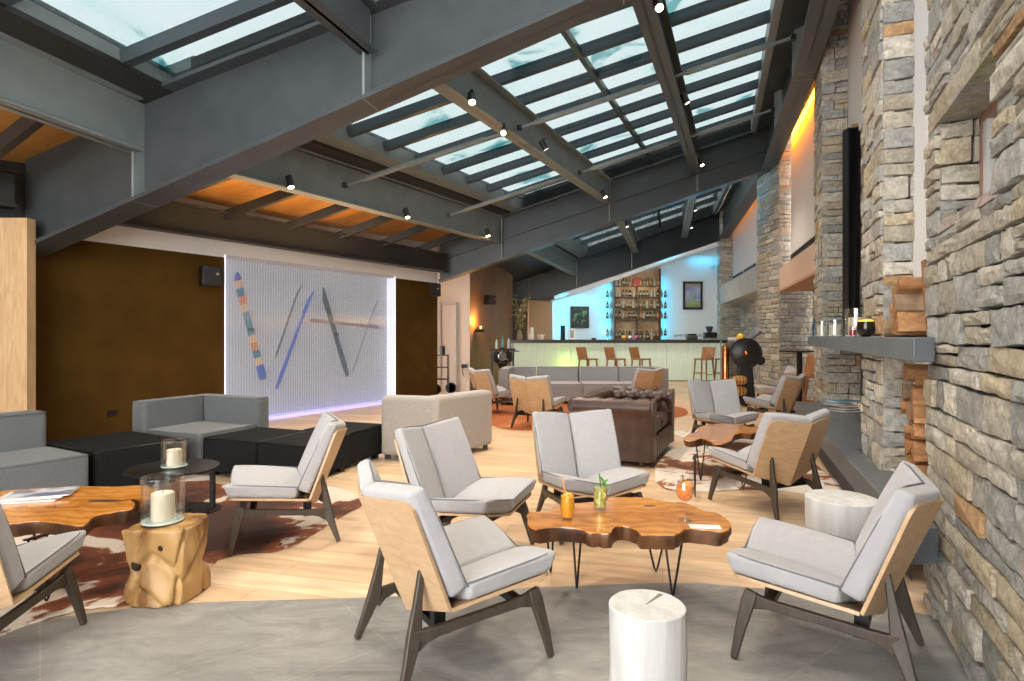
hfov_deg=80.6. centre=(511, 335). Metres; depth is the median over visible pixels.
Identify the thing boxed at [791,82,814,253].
wall
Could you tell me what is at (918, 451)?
log
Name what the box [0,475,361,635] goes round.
cowhide rug
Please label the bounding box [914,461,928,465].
log
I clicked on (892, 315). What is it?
log
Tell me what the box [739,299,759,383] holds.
wall
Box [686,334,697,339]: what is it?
coffee machine
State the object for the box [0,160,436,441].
wall
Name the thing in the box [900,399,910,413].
log
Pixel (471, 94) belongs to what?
ceiling spotlight
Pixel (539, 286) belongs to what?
beam
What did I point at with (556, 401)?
seat cushion
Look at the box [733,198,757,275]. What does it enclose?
wall
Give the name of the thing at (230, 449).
ottoman
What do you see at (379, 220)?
strut
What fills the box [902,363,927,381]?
log
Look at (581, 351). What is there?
bar stool
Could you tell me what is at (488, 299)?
wall speaker
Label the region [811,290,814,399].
wall
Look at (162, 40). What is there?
window
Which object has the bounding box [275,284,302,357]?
ski pole
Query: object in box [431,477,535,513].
seat cushion
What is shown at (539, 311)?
wall
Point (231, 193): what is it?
ceiling
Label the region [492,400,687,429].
cowhide rug
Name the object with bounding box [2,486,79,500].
magazine
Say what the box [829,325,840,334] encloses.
candle
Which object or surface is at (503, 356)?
flywheel slicer
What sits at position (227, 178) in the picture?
strut
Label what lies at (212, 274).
grille
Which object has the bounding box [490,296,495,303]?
grille
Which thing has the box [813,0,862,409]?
stone pillar
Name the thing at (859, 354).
fireplace insert
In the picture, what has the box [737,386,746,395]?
wooden keg
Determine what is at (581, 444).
cushion
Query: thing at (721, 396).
cushion
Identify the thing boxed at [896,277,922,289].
log
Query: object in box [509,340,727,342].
countertop
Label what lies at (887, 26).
stone pillar
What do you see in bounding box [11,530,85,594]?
seat cushion
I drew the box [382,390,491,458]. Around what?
sofa
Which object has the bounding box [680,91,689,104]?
ceiling spotlight
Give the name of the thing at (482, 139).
rod
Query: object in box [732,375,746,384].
wooden keg
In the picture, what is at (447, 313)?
door
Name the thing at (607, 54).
window
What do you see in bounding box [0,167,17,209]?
beam
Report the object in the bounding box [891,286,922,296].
log
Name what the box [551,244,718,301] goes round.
trim
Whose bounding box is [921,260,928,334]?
log
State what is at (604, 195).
ceiling spotlight
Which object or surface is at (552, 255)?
beam
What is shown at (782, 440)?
cushion
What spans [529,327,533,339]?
cylinder
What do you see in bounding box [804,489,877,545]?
table
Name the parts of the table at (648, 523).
hairpin leg, hairpin leg, hairpin leg, hairpin leg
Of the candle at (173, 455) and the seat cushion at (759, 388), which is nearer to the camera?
the candle at (173, 455)
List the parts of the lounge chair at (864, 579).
leg, under frame, rail, leg, leg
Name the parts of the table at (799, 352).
post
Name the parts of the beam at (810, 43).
stiffener plate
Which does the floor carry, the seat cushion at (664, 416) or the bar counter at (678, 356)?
the bar counter at (678, 356)
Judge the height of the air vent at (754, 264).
0.220 m
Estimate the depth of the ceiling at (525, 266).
17.91 m
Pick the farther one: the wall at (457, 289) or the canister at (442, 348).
the wall at (457, 289)
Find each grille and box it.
[204,266,220,284]
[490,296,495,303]
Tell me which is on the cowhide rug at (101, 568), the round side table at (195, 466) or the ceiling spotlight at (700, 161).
the round side table at (195, 466)
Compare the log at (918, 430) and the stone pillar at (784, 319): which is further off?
the stone pillar at (784, 319)
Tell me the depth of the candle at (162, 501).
3.10 m
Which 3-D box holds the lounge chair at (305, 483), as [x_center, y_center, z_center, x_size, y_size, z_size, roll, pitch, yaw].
[-1.508,0.954,4.099,0.757,0.788,0.652,0,0,-20]
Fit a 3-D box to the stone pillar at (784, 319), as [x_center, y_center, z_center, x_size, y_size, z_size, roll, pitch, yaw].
[5.865,-1.599,12.836,0.950,5.903,1.130,0,0,0]
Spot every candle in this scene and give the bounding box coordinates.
[151,490,174,521]
[166,448,181,465]
[818,326,826,334]
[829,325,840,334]
[848,317,863,334]
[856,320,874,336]
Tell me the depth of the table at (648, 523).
3.06 m
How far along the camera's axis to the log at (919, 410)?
3.21 m
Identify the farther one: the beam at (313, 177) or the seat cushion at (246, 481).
the beam at (313, 177)
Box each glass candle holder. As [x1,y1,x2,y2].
[140,472,184,526]
[160,438,188,468]
[815,326,826,335]
[827,320,842,335]
[845,308,863,336]
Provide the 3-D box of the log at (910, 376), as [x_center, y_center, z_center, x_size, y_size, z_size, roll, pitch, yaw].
[2.315,0.216,3.285,0.280,0.085,0.081,0,0,30]
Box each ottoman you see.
[46,431,181,486]
[203,427,305,474]
[258,431,349,471]
[303,421,381,467]
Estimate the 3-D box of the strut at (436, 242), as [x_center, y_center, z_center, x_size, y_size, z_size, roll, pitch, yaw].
[-1.603,-1.907,12.462,1.919,0.925,0.097,0,0,-8]
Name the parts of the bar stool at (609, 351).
backrest, seat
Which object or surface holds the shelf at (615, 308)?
attached to the tower
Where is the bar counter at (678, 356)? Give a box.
[509,340,727,380]
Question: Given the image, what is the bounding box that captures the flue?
[842,123,860,335]
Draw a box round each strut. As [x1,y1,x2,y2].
[0,116,44,158]
[188,177,232,194]
[224,190,296,219]
[286,204,350,229]
[338,215,393,238]
[379,225,430,245]
[415,233,461,251]
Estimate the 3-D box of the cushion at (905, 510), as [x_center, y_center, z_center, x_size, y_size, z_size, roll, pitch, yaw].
[1.558,0.825,2.471,0.316,0.531,0.635,0,0,34]
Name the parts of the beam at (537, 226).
stiffener plate, stiffener plate, stiffener plate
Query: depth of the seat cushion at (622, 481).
4.04 m
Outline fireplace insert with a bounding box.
[858,353,863,403]
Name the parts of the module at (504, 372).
backrest, backrest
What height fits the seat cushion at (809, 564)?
0.201 m
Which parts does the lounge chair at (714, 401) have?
leg, rail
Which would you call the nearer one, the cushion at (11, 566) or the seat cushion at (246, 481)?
the cushion at (11, 566)
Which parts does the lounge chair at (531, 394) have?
leg, under frame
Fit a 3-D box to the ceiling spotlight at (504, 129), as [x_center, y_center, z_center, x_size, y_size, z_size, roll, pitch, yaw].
[-0.102,-2.625,7.715,0.088,0.178,0.174,0,0,7]
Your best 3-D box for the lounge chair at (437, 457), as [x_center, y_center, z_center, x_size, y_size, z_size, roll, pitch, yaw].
[-0.317,0.954,3.789,0.757,0.788,0.652,0,0,29]
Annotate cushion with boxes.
[0,503,23,590]
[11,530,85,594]
[224,465,305,498]
[298,412,345,493]
[357,459,465,597]
[394,417,479,498]
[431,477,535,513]
[444,515,554,599]
[468,367,497,394]
[495,386,510,396]
[532,409,620,478]
[543,467,649,495]
[552,396,564,406]
[630,367,663,387]
[656,411,668,427]
[656,417,660,431]
[687,379,740,415]
[695,411,758,423]
[708,445,753,471]
[727,517,859,602]
[743,394,774,406]
[747,408,829,468]
[754,384,775,392]
[771,373,805,404]
[784,366,796,372]
[841,461,939,600]
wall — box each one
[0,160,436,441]
[437,272,469,391]
[470,265,512,390]
[513,300,527,339]
[528,300,551,339]
[552,242,718,365]
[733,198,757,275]
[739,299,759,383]
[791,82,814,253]
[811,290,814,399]
[848,0,864,316]
[911,0,929,383]
[923,0,1023,680]
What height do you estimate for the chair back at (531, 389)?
0.531 m
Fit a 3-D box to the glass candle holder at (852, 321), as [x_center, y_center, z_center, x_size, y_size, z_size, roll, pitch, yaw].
[2.926,-0.112,5.137,0.171,0.238,0.171,0,0,0]
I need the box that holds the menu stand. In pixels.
[569,329,574,339]
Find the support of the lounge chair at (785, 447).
on the floor
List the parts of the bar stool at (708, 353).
leg, seat, backrest, leg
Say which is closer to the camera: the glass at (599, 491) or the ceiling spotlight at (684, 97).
the glass at (599, 491)
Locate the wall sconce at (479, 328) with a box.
[475,326,484,331]
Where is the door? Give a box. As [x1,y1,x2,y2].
[439,302,456,391]
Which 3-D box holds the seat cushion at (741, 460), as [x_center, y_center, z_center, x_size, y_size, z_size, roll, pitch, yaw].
[1.994,1.013,4.902,0.631,0.201,0.478,0,0,-24]
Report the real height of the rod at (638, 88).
0.580 m
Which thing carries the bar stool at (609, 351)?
on the floor
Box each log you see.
[883,320,926,336]
[889,304,895,318]
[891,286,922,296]
[891,318,925,334]
[892,293,924,313]
[895,312,925,331]
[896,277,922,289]
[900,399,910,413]
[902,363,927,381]
[902,383,914,398]
[904,425,922,439]
[904,439,925,454]
[905,455,913,463]
[906,367,927,381]
[906,402,912,420]
[911,388,925,404]
[911,424,927,439]
[911,442,928,461]
[913,404,928,423]
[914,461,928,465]
[915,371,932,385]
[916,465,927,476]
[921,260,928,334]
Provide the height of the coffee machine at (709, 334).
0.390 m
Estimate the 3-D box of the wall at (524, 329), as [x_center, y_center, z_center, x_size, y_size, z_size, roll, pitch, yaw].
[0.150,-0.400,19.775,0.900,3.500,0.150,0,0,0]
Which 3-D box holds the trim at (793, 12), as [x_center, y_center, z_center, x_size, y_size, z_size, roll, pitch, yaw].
[4.114,-4.267,8.772,0.894,0.610,8.430,0,0,18]
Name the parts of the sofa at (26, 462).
backrest, seat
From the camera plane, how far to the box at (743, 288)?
15.77 m
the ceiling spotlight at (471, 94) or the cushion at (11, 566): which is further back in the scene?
the ceiling spotlight at (471, 94)
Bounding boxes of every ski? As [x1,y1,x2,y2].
[234,272,266,380]
[275,290,314,388]
[310,318,377,328]
[322,287,348,376]
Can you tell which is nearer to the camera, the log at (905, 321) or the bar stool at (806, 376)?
the log at (905, 321)
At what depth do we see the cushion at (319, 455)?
3.94 m
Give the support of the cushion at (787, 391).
on the lounge chair at (787, 391)
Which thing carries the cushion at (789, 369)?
on the lounge chair at (760, 389)
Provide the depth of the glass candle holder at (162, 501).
3.10 m
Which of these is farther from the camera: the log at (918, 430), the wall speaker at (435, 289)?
the wall speaker at (435, 289)
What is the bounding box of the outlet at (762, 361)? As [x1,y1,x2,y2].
[758,357,764,364]
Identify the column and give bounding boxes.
[0,218,35,412]
[720,338,728,379]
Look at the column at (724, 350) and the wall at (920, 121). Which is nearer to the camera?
the wall at (920, 121)
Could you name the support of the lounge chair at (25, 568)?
on the floor
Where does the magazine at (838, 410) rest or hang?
on the hearth ledge
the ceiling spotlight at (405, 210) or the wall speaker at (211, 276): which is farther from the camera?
the ceiling spotlight at (405, 210)
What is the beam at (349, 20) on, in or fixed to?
attached to the beam at (225, 117)
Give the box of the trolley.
[437,354,456,394]
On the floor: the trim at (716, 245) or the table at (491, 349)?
the table at (491, 349)
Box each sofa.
[0,410,88,490]
[133,393,268,473]
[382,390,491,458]
[567,387,674,465]
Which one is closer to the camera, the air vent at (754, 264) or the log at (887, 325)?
the log at (887, 325)
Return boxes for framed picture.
[570,306,588,327]
[683,281,702,309]
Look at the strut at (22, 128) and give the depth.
5.77 m
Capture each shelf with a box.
[615,286,658,286]
[615,297,658,297]
[615,308,659,308]
[615,318,660,318]
[808,336,934,361]
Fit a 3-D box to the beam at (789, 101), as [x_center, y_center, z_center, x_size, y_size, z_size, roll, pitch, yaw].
[4.710,-3.940,10.500,0.300,0.920,4.611,0,0,17]
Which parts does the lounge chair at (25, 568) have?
rail, under frame, leg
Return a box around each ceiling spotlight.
[285,174,293,188]
[403,207,409,218]
[468,89,475,105]
[484,228,489,236]
[500,123,507,135]
[539,138,548,150]
[600,189,606,197]
[652,0,663,12]
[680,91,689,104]
[697,157,703,166]
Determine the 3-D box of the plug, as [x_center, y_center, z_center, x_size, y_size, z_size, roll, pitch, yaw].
[-1.150,0.834,14.558,0.140,0.298,0.074,0,0,0]
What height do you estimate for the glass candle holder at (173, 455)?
0.203 m
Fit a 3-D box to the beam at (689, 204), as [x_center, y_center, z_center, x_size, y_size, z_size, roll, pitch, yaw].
[4.725,-3.519,16.119,0.200,0.789,6.535,0,0,14]
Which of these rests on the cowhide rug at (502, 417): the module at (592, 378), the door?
the module at (592, 378)
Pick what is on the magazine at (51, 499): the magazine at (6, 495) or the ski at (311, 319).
the magazine at (6, 495)
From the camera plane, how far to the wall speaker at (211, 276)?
8.53 m
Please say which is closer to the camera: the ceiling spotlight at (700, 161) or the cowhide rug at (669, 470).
the cowhide rug at (669, 470)
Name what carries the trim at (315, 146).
attached to the ceiling at (231, 193)
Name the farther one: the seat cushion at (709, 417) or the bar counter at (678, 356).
the bar counter at (678, 356)
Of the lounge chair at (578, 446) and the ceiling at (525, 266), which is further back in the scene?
the ceiling at (525, 266)
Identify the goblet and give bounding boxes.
[676,474,693,500]
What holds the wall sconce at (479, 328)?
attached to the wall at (496, 319)
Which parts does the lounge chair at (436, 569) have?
leg, rail, leg, under frame, rail, leg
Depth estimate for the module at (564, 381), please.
12.65 m
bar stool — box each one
[576,347,597,365]
[604,347,625,366]
[628,347,650,365]
[693,347,715,379]
[715,347,735,376]
[783,354,815,401]
[804,375,814,401]
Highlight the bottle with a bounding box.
[812,319,816,335]
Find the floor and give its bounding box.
[0,378,968,680]
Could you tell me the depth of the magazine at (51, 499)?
3.38 m
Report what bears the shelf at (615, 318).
attached to the tower
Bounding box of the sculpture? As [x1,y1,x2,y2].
[728,326,764,404]
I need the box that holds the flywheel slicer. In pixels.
[493,347,518,368]
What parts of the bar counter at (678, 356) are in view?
panel, panel, panel, panel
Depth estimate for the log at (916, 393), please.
3.20 m
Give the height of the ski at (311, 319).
0.170 m
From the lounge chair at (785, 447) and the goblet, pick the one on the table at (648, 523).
the goblet
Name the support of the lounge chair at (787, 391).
on the floor
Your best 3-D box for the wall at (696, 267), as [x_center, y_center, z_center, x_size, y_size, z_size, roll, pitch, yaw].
[4.225,-1.650,19.850,5.950,6.000,0.200,0,0,0]
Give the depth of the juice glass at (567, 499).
3.10 m
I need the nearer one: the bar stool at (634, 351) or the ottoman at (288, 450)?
the ottoman at (288, 450)
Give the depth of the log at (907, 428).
3.34 m
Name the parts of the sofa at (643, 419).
backrest, armrest, armrest, arm, rail, arm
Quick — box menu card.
[689,524,721,528]
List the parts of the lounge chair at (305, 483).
leg, leg, under frame, rail, leg, leg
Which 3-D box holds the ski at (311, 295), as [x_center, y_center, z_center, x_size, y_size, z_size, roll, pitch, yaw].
[-3.688,0.040,10.258,0.058,1.681,0.776,0,0,35]
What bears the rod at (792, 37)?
attached to the beam at (656, 28)
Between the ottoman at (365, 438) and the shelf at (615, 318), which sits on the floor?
the ottoman at (365, 438)
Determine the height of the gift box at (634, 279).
0.250 m
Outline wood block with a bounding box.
[122,513,210,608]
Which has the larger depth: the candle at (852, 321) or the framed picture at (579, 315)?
the framed picture at (579, 315)
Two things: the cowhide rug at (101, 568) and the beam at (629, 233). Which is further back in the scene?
the beam at (629, 233)
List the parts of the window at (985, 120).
sash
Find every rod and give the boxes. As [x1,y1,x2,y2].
[342,133,500,187]
[446,177,565,217]
[517,80,658,130]
[578,139,679,174]
[674,34,796,77]
[691,107,774,137]
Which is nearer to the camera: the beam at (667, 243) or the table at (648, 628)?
the table at (648, 628)
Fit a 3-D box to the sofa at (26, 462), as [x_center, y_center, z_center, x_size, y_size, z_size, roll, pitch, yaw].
[-4.021,0.994,4.680,0.956,0.700,0.923,0,0,31]
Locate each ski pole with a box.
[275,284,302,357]
[352,300,378,371]
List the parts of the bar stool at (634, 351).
backrest, seat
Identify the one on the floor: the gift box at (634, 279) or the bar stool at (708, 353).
the bar stool at (708, 353)
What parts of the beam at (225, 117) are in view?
stiffener plate, stiffener plate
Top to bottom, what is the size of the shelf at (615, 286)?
0.020 m
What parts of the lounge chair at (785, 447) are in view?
leg, rail, under frame, leg, rail, leg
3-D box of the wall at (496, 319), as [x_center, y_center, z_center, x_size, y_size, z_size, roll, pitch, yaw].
[-0.610,-0.400,16.491,0.228,3.500,3.824,0,0,16]
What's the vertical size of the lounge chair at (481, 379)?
0.788 m
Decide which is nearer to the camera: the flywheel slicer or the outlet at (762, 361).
the outlet at (762, 361)
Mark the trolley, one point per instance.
(450, 387)
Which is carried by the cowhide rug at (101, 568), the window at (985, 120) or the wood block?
the wood block
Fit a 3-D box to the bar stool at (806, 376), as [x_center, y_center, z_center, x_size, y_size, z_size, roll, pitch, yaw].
[5.047,0.835,9.748,0.520,1.022,0.445,0,0,5]
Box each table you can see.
[0,485,192,600]
[123,459,220,517]
[490,348,514,375]
[527,497,731,595]
[609,589,686,680]
[684,423,758,496]
[779,350,813,401]
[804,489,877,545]
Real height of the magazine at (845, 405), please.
0.007 m
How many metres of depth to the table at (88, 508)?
3.23 m
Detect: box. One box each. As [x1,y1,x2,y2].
[633,278,640,285]
[720,265,757,303]
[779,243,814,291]
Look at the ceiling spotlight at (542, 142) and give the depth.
8.98 m
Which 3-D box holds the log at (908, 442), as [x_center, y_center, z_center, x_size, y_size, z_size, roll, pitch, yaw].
[2.304,0.617,3.277,0.280,0.090,0.092,0,0,16]
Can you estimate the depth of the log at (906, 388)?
3.45 m
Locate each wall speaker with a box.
[199,265,221,286]
[430,283,440,296]
[484,295,495,304]
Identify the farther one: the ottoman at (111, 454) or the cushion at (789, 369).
the cushion at (789, 369)
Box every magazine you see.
[0,492,63,501]
[0,493,58,503]
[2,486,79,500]
[823,401,846,404]
[826,399,860,402]
[828,409,862,411]
[830,407,860,409]
[832,404,861,406]
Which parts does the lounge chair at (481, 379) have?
rail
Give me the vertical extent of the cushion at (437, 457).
0.531 m
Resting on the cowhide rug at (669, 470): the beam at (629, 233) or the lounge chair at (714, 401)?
the lounge chair at (714, 401)
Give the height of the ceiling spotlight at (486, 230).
0.182 m
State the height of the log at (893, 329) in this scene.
0.101 m
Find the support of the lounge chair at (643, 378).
on the cowhide rug at (502, 417)
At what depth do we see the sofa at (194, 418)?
6.45 m
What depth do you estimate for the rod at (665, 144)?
10.82 m
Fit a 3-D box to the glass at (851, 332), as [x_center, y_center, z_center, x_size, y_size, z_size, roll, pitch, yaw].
[2.820,-0.088,4.996,0.064,0.190,0.064,0,0,0]
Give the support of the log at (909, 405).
on the log at (907, 428)
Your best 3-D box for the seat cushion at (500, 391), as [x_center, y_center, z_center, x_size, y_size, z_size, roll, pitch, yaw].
[-0.253,1.013,10.668,0.478,0.201,0.631,0,0,-35]
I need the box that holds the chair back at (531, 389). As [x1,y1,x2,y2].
[509,374,553,403]
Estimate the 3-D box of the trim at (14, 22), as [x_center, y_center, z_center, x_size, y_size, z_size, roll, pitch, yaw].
[-4.990,-2.510,1.587,0.597,0.196,9.979,0,0,13]
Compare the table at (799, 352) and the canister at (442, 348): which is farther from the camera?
the canister at (442, 348)
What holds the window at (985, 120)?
in the wall at (974, 59)
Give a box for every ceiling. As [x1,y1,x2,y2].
[0,109,449,242]
[437,244,578,282]
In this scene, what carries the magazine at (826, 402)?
on the magazine at (845, 405)
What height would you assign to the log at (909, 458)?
0.076 m
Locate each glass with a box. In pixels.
[561,476,573,517]
[594,473,608,507]
[849,330,856,334]
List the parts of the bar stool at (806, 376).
leg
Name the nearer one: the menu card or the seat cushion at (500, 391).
the menu card
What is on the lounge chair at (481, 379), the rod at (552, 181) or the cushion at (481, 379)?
the cushion at (481, 379)
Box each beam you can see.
[0,32,142,152]
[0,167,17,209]
[26,0,635,257]
[117,201,448,272]
[229,147,503,243]
[292,0,377,54]
[433,68,612,203]
[438,126,770,282]
[513,273,554,299]
[528,245,578,275]
[541,212,719,298]
[616,219,639,253]
[631,0,700,174]
[681,197,695,237]
[718,170,769,239]
[761,41,816,169]
[793,0,840,76]
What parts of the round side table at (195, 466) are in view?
plate, post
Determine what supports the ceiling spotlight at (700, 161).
attached to the beam at (656, 28)
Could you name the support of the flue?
on the mantel shelf at (913, 349)
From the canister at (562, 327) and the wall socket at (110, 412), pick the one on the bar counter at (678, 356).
the canister at (562, 327)
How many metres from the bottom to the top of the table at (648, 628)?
0.421 m
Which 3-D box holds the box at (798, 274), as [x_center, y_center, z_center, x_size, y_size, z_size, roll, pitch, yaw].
[5.222,-1.135,10.463,0.620,0.470,3.648,0,0,16]
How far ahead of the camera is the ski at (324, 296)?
11.01 m
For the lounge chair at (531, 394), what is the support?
on the cowhide rug at (502, 417)
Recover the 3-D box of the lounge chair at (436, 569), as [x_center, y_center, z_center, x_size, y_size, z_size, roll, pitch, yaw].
[-0.293,0.954,2.623,0.757,0.788,0.652,0,0,-32]
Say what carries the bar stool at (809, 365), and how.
on the floor
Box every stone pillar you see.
[717,211,741,377]
[756,136,813,399]
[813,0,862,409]
[860,0,914,471]
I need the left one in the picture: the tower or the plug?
the plug
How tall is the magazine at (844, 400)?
0.007 m
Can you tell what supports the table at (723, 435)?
on the cowhide rug at (669, 470)
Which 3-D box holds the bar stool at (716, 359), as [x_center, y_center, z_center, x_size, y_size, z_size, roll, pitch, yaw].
[6.086,0.835,17.218,0.520,1.022,0.445,0,0,-42]
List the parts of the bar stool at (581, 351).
backrest, seat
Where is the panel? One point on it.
(314, 380)
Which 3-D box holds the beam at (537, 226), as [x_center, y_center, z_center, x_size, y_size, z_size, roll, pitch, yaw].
[1.895,-2.800,13.100,7.056,3.200,0.340,0,0,7]
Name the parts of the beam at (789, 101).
stiffener plate, stiffener plate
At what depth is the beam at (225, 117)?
6.05 m
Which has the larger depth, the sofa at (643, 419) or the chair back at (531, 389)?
the chair back at (531, 389)
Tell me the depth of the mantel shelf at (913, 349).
3.35 m
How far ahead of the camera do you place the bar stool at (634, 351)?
17.28 m
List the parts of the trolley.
post, post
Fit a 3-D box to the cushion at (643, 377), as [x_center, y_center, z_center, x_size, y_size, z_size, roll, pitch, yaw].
[2.421,0.825,10.707,0.635,0.531,0.316,0,0,-32]
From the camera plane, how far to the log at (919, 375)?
3.20 m
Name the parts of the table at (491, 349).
leg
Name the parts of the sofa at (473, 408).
backrest, backrest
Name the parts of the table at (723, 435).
hairpin leg, hairpin leg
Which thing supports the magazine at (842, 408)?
on the magazine at (838, 410)
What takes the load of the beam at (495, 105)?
attached to the beam at (225, 117)
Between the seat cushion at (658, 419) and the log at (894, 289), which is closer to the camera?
the log at (894, 289)
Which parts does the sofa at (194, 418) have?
backrest, seat, backrest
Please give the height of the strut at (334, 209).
0.901 m
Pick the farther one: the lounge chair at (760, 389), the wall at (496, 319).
the wall at (496, 319)
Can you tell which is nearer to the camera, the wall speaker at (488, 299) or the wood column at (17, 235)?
the wood column at (17, 235)
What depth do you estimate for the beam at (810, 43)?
7.22 m
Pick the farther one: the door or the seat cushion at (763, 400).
the door
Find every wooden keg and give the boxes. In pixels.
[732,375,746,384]
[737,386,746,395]
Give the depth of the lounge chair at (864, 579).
2.40 m
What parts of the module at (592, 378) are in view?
backrest, seat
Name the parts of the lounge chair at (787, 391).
rail, under frame, leg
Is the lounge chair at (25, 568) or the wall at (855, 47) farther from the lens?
the wall at (855, 47)
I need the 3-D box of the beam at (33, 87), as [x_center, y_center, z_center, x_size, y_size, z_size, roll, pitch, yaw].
[-5.096,-2.216,1.630,0.200,0.570,9.701,0,0,14]
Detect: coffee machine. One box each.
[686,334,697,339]
[703,326,717,338]
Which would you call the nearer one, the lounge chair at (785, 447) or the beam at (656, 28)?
the lounge chair at (785, 447)
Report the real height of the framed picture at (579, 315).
0.701 m
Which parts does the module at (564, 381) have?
backrest, seat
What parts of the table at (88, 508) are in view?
mounting plate, hairpin leg, mounting plate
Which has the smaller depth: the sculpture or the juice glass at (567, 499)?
the juice glass at (567, 499)
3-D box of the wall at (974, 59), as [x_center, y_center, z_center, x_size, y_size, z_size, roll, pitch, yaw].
[0.927,-0.950,-0.029,0.434,4.602,6.671,0,0,24]
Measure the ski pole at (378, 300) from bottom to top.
1.390 m
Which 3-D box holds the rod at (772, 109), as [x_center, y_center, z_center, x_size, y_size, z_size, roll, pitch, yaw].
[3.824,-3.715,10.579,1.474,0.468,0.076,0,0,9]
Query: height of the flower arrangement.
1.384 m
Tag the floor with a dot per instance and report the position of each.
(297, 639)
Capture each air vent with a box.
[743,263,755,272]
[790,236,814,259]
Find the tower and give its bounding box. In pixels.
[613,268,660,339]
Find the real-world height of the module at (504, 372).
0.700 m
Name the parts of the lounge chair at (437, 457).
under frame, leg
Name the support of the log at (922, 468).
on the log
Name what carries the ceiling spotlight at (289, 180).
attached to the beam at (313, 177)
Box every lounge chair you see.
[0,503,87,630]
[224,412,346,555]
[354,459,554,680]
[394,417,535,544]
[468,367,517,411]
[509,374,564,427]
[532,409,649,544]
[613,367,663,388]
[687,379,758,448]
[708,408,829,519]
[727,461,943,680]
[743,373,805,424]
[754,366,796,406]
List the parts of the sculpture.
motor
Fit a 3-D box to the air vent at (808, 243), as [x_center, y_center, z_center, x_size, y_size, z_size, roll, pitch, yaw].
[5.069,-1.515,10.412,0.045,0.170,3.101,0,0,16]
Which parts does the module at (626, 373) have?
seat, backrest, backrest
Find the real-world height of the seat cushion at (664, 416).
0.150 m
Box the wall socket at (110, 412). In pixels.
[108,410,116,416]
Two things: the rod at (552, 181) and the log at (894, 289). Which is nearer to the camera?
the log at (894, 289)
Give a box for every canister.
[440,346,444,354]
[560,325,564,339]
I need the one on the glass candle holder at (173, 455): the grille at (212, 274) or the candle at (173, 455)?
the candle at (173, 455)
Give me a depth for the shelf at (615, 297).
19.40 m
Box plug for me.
[461,364,466,375]
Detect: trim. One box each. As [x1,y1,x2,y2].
[0,2,173,103]
[294,140,512,217]
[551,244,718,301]
[756,0,842,130]
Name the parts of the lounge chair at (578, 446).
leg, rail, under frame, leg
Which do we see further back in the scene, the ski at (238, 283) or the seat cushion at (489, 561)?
the ski at (238, 283)
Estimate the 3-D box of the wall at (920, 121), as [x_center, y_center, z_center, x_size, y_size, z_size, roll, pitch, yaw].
[2.561,-1.600,3.480,0.120,5.900,0.867,0,0,11]
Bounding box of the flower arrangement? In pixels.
[511,293,530,339]
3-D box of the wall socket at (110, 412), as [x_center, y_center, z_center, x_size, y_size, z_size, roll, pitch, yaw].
[-5.081,0.982,7.680,0.020,0.080,0.100,0,0,31]
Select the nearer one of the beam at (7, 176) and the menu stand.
the beam at (7, 176)
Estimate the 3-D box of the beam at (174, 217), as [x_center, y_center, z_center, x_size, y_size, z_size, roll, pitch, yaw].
[-3.292,-1.570,10.021,0.200,0.400,7.214,0,0,31]
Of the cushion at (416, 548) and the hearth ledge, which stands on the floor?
the hearth ledge
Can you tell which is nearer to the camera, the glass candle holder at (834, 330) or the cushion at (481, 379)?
the glass candle holder at (834, 330)
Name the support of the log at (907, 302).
on the log at (905, 321)
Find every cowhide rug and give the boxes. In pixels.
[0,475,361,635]
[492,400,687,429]
[655,424,840,493]
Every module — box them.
[498,366,535,404]
[537,366,582,401]
[578,366,625,393]
[618,366,668,388]
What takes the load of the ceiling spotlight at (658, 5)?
attached to the beam at (656, 28)
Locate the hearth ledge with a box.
[795,401,938,580]
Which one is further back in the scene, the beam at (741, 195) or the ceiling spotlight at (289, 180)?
the beam at (741, 195)
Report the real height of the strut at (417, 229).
0.917 m
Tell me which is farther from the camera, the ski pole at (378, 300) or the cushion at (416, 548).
the ski pole at (378, 300)
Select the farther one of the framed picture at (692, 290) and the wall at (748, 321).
the framed picture at (692, 290)
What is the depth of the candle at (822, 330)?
7.48 m
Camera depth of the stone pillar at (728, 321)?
19.16 m
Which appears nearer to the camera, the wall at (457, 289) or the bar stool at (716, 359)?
the wall at (457, 289)
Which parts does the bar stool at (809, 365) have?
seat, leg, backrest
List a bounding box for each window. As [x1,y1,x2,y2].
[0,0,315,81]
[192,0,783,210]
[523,122,750,257]
[978,101,997,197]
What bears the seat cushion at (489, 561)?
on the lounge chair at (436, 569)
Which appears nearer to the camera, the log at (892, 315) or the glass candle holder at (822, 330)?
the log at (892, 315)
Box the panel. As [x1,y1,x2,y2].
[224,255,395,419]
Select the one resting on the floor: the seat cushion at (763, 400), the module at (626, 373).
the module at (626, 373)

